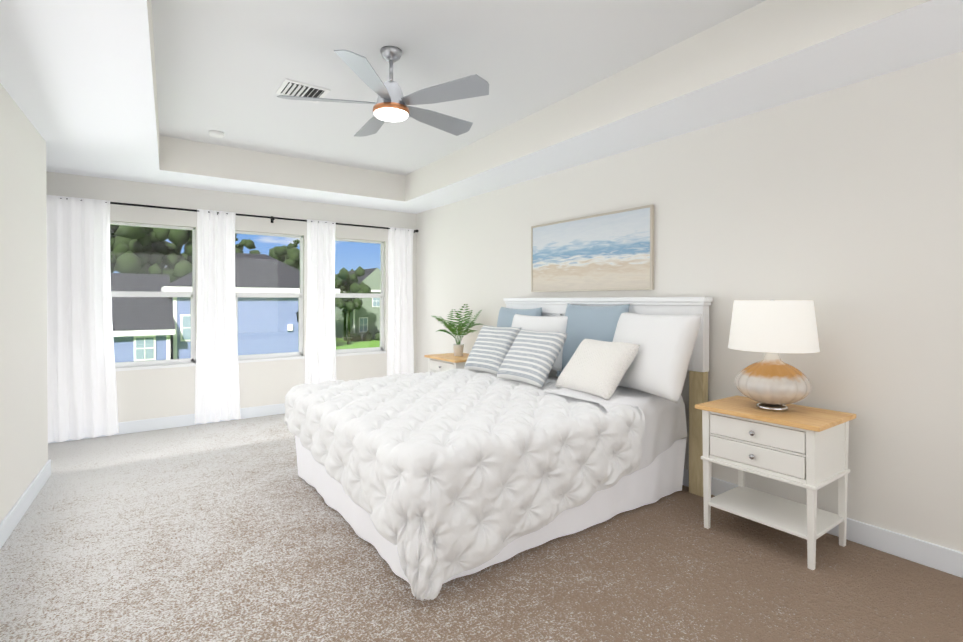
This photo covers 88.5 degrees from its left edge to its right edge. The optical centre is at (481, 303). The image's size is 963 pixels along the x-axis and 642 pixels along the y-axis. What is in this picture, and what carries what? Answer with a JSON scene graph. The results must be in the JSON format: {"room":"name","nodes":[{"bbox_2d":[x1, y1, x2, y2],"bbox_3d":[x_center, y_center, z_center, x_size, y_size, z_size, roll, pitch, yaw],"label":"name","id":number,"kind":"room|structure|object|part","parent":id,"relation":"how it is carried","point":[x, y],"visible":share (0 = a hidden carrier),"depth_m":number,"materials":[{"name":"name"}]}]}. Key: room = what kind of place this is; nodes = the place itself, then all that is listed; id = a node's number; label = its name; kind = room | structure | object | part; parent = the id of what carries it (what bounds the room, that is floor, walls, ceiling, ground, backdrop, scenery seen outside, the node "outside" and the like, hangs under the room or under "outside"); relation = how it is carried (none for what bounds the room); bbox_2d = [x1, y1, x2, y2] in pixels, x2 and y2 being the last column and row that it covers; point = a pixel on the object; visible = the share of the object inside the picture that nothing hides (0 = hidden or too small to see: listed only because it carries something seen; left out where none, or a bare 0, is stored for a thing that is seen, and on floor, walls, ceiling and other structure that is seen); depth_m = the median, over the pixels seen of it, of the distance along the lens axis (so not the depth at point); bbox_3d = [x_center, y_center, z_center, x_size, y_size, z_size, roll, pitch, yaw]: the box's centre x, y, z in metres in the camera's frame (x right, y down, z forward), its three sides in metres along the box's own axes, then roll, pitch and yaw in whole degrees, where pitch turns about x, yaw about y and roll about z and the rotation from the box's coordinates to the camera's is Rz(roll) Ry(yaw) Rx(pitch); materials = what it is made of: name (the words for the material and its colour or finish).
{"room":"bedroom","nodes":[
{"label":"bedroom","id":0,"kind":"room"},
{"bbox_2d":[0,83,47,522],"bbox_3d":[-1.679,0.065,1.003,0.140,2.630,6.751,0,0,-32],"label":"wall","id":1,"kind":"structure","parent":0,"point":[23,352],"depth_m":3.23,"materials":[{"name":"white paint"}]},
{"bbox_2d":[0,459,50,548],"bbox_3d":[-1.620,1.317,1.064,0.427,0.125,6.746,0,0,-36],"label":"baseboard","id":2,"kind":"structure","parent":1,"relation":"attached to","point":[11,520],"depth_m":3.18,"materials":[{"name":"white paint"}]},
{"bbox_2d":[46,171,415,422],"bbox_3d":[-3.126,0.034,5.635,5.290,2.630,0.140,0,0,-36],"label":"wall","id":3,"kind":"structure","parent":0,"point":[153,393],"depth_m":5.77,"materials":[{"name":"white paint"}]},
{"bbox_2d":[110,222,195,370],"bbox_3d":[-3.531,-0.076,5.317,0.800,1.545,0.122,0,0,-36],"label":"window","id":4,"kind":"structure","parent":3,"relation":"in","point":[151,364],"depth_m":5.37,"materials":[{"name":"clear glass"}]},
{"bbox_2d":[48,403,284,443],"bbox_3d":[-3.096,1.287,5.568,5.250,0.125,0.016,0,0,-36],"label":"baseboard","id":5,"kind":"structure","parent":3,"relation":"attached to","point":[127,427],"depth_m":5.38,"materials":[{"name":"white paint"}]},
{"bbox_2d":[60,198,417,232],"bbox_3d":[-2.857,-1.011,5.670,4.775,0.080,0.104,0,0,-36],"label":"curtain rod","id":6,"kind":"object","parent":3,"relation":"attached to","point":[172,208],"visible":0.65,"depth_m":5.74,"materials":[{"name":"black metal"}]},
{"bbox_2d":[46,195,118,442],"bbox_3d":[-4.001,0.149,4.815,0.750,2.361,0.090,0,0,-36],"label":"curtain","id":7,"kind":"object","parent":6,"relation":"hanging from","point":[82,393],"visible":0.71,"depth_m":4.86,"materials":[{"name":"white fabric"}]},
{"bbox_2d":[195,209,240,423],"bbox_3d":[-2.966,0.144,5.560,0.460,2.361,0.092,0,0,-36],"label":"curtain","id":8,"kind":"object","parent":6,"relation":"hanging from","point":[217,394],"visible":1,"depth_m":5.55,"materials":[{"name":"white fabric"}]},
{"bbox_2d":[305,219,335,383],"bbox_3d":[-2.020,0.140,6.240,0.410,2.361,0.090,0,0,-36],"label":"curtain","id":9,"kind":"object","parent":6,"relation":"hanging from","point":[320,360],"visible":0.88,"depth_m":6.24,"materials":[{"name":"white fabric"}]},
{"bbox_2d":[387,227,413,375],"bbox_3d":[-1.115,0.135,6.891,0.420,2.361,0.092,0,0,-36],"label":"curtain","id":10,"kind":"object","parent":6,"relation":"hanging from","point":[400,353],"visible":0.85,"depth_m":6.88,"materials":[{"name":"white fabric"}]},
{"bbox_2d":[235,231,304,362],"bbox_3d":[-2.573,-0.081,6.006,0.800,1.545,0.122,0,0,-36],"label":"window","id":11,"kind":"structure","parent":3,"relation":"in","point":[270,356],"depth_m":6.06,"materials":[{"name":"clear glass"}]},
{"bbox_2d":[335,238,385,356],"bbox_3d":[-1.664,-0.085,6.660,0.760,1.545,0.122,0,0,-36],"label":"window","id":12,"kind":"structure","parent":3,"relation":"in","point":[359,351],"depth_m":6.75,"materials":[{"name":"clear glass"}]},
{"bbox_2d":[0,414,962,641],"bbox_3d":[-0.778,1.431,2.381,5.570,0.120,8.180,0,0,-36],"label":"floor","id":13,"kind":"structure","parent":0,"point":[239,530],"depth_m":2.50,"materials":[{"name":"carpet"}]},
{"bbox_2d":[424,353,468,372],"bbox_3d":[-0.270,0.974,5.638,0.502,0.750,0.660,0,0,-36],"label":"nightstand","id":14,"kind":"object","parent":13,"relation":"on","point":[442,362],"visible":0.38,"depth_m":5.50,"materials":[{"name":"white wood"}]},
{"bbox_2d":[432,304,482,355],"bbox_3d":[-0.280,0.300,5.644,0.630,0.595,0.637,0,0,-36],"label":"potted palm","id":15,"kind":"object","parent":14,"relation":"on","point":[458,347],"visible":1,"depth_m":5.60,"materials":[{"name":"green plant"}]},
{"bbox_2d":[453,344,463,355],"bbox_3d":[-0.263,0.530,5.640,0.132,0.135,0.132,0,0,-36],"label":"pot","id":16,"kind":"object","parent":15,"relation":"attached to","point":[458,348],"depth_m":5.59,"materials":[{"name":"white ceramic"}]},
{"bbox_2d":[284,297,712,600],"bbox_3d":[0.030,0.657,3.680,2.405,1.410,2.400,0,0,-36],"label":"bed","id":17,"kind":"object","parent":13,"relation":"on","point":[501,446],"visible":1,"depth_m":3.06,"materials":[{"name":"white fabric"}]},
{"bbox_2d":[284,369,644,600],"bbox_3d":[-0.191,0.980,3.608,1.963,0.695,2.264,0,0,-36],"label":"comforter","id":18,"kind":"object","parent":17,"relation":"on","point":[450,474],"depth_m":2.73,"materials":[{"name":"white fabric"}]},
{"bbox_2d":[497,307,541,326],"bbox_3d":[0.344,0.339,4.967,0.178,0.620,0.640,14,-8,-35],"label":"pillow","id":19,"kind":"object","parent":17,"relation":"on","point":[505,317],"depth_m":4.99,"materials":[{"name":"blue fabric"}]},
{"bbox_2d":[511,314,567,370],"bbox_3d":[0.508,0.341,4.567,0.188,0.500,0.740,23,-14,-38],"label":"pillow","id":20,"kind":"object","parent":17,"relation":"on","point":[532,322],"depth_m":4.41,"materials":[{"name":"white fabric"}]},
{"bbox_2d":[557,304,629,375],"bbox_3d":[0.920,0.324,4.149,0.178,0.660,0.680,14,-8,-35],"label":"pillow","id":21,"kind":"object","parent":17,"relation":"on","point":[600,322],"depth_m":4.14,"materials":[{"name":"blue"}]},
{"bbox_3d":[0.935,0.212,4.384,0.110,0.530,2.255,0,0,-36],"label":"headboard","id":22,"kind":"part","parent":17,"relation":"part of","materials":[{"name":"white wood"}]},
{"bbox_2d":[612,312,701,402],"bbox_3d":[1.186,0.348,3.540,0.220,0.600,0.800,21,-7,-20],"label":"pillow","id":23,"kind":"object","parent":17,"relation":"on","point":[658,370],"depth_m":3.32,"materials":[{"name":"white fabric"}]},
{"bbox_2d":[695,396,855,569],"bbox_3d":[1.701,0.992,2.898,0.502,0.750,0.670,0,0,-36],"label":"nightstand","id":24,"kind":"object","parent":13,"relation":"on","point":[806,447],"visible":1,"depth_m":2.76,"materials":[{"name":"white wood"}]},
{"bbox_2d":[728,299,819,410],"bbox_3d":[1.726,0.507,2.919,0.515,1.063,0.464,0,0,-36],"label":"table lamp","id":25,"kind":"object","parent":24,"relation":"on","point":[771,380],"visible":1,"depth_m":2.75,"materials":[{"name":"white fabric"}]},
{"bbox_3d":[1.705,0.125,2.902,0.464,0.285,0.464,0,0,-36],"label":"lamp shade","id":26,"kind":"part","parent":25,"relation":"part of","materials":[{"name":"white fabric"}]},
{"bbox_2d":[0,0,962,213],"bbox_3d":[-0.778,-1.474,2.362,5.570,0.430,8.180,0,0,-36],"label":"ceiling","id":27,"kind":"structure","parent":0,"point":[151,91],"depth_m":3.18,"materials":[{"name":"white paint"}]},
{"bbox_2d":[209,130,223,137],"bbox_3d":[-2.487,-1.585,4.643,0.130,0.037,0.130,0,0,-36],"label":"smoke detector","id":28,"kind":"object","parent":27,"relation":"attached to","point":[216,134],"visible":1,"depth_m":4.61,"materials":[{"name":"white plastic"}]},
{"bbox_2d":[275,79,329,103],"bbox_3d":[-1.347,-1.588,3.726,0.320,0.019,0.300,0,0,-36],"label":"ceiling vent","id":29,"kind":"object","parent":27,"relation":"in","point":[288,87],"visible":0.88,"depth_m":3.69,"materials":[{"name":"white plastic"}]},
{"bbox_2d":[277,46,488,136],"bbox_3d":[-0.568,-1.383,3.171,1.289,0.424,1.283,0,0,-36],"label":"ceiling fan","id":30,"kind":"object","parent":27,"relation":"hanging from","point":[392,103],"visible":1,"depth_m":3.04,"materials":[{"name":"silver metal"}]},
{"bbox_3d":[-0.571,-1.414,3.127,0.200,0.360,0.200,0,0,-36],"label":"motor","id":31,"kind":"part","parent":30,"relation":"part of","materials":[{"name":"silver metal"}]},
{"bbox_2d":[416,51,962,551],"bbox_3d":[1.426,-0.170,3.956,0.140,3.060,8.180,0,0,-36],"label":"wall","id":32,"kind":"structure","parent":0,"point":[842,207],"depth_m":2.95,"materials":[{"name":"white paint"}]},
{"bbox_2d":[531,205,653,291],"bbox_3d":[0.936,-0.448,4.482,0.035,0.670,1.430,0,0,-36],"label":"picture","id":33,"kind":"object","parent":32,"relation":"attached to","point":[611,251],"visible":1,"depth_m":4.36,"materials":[{"name":"beige"}]},
{"bbox_2d":[682,469,962,577],"bbox_3d":[1.361,1.298,3.919,0.020,0.125,7.900,0,0,-36],"label":"baseboard","id":34,"kind":"structure","parent":32,"relation":"attached to","point":[938,557],"depth_m":2.68,"materials":[{"name":"white paint"}]},
{"label":"outside","id":35,"kind":"structure","parent":0,"visible":0},
{"bbox_2d":[335,337,379,349],"bbox_3d":[-78.502,3.959,194.461,400.000,0.300,392.700,0,0,-36],"label":"lawn","id":36,"kind":"structure","parent":35,"point":[339,342],"depth_m":56.93,"materials":[{"name":"green plant"}]},
{"bbox_2d":[111,273,175,362],"bbox_3d":[-23.657,1.586,26.619,11.710,6.650,8.630,0,0,-36],"label":"house","id":37,"kind":"structure","parent":36,"relation":"on","point":[157,334],"depth_m":26.47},
{"bbox_2d":[110,225,379,344],"bbox_3d":[-26.846,-2.110,70.839,56.128,14.322,51.686,0,0,-36],"label":"trees","id":38,"kind":"object","parent":36,"relation":"on","point":[156,253],"depth_m":47.06,"materials":[{"name":"green plant"}]},
{"bbox_2d":[161,253,339,358],"bbox_3d":[-15.280,0.798,32.393,9.660,8.150,7.430,0,0,-36],"label":"house","id":39,"kind":"structure","parent":36,"relation":"on","point":[276,306],"depth_m":30.02,"materials":[{"name":"blue paint"}]},
{"bbox_2d":[335,268,380,339],"bbox_3d":[-16.526,-0.012,68.201,6.760,9.300,10.730,0,0,-36],"label":"house","id":40,"kind":"structure","parent":36,"relation":"on","point":[374,312],"depth_m":63.75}
]}

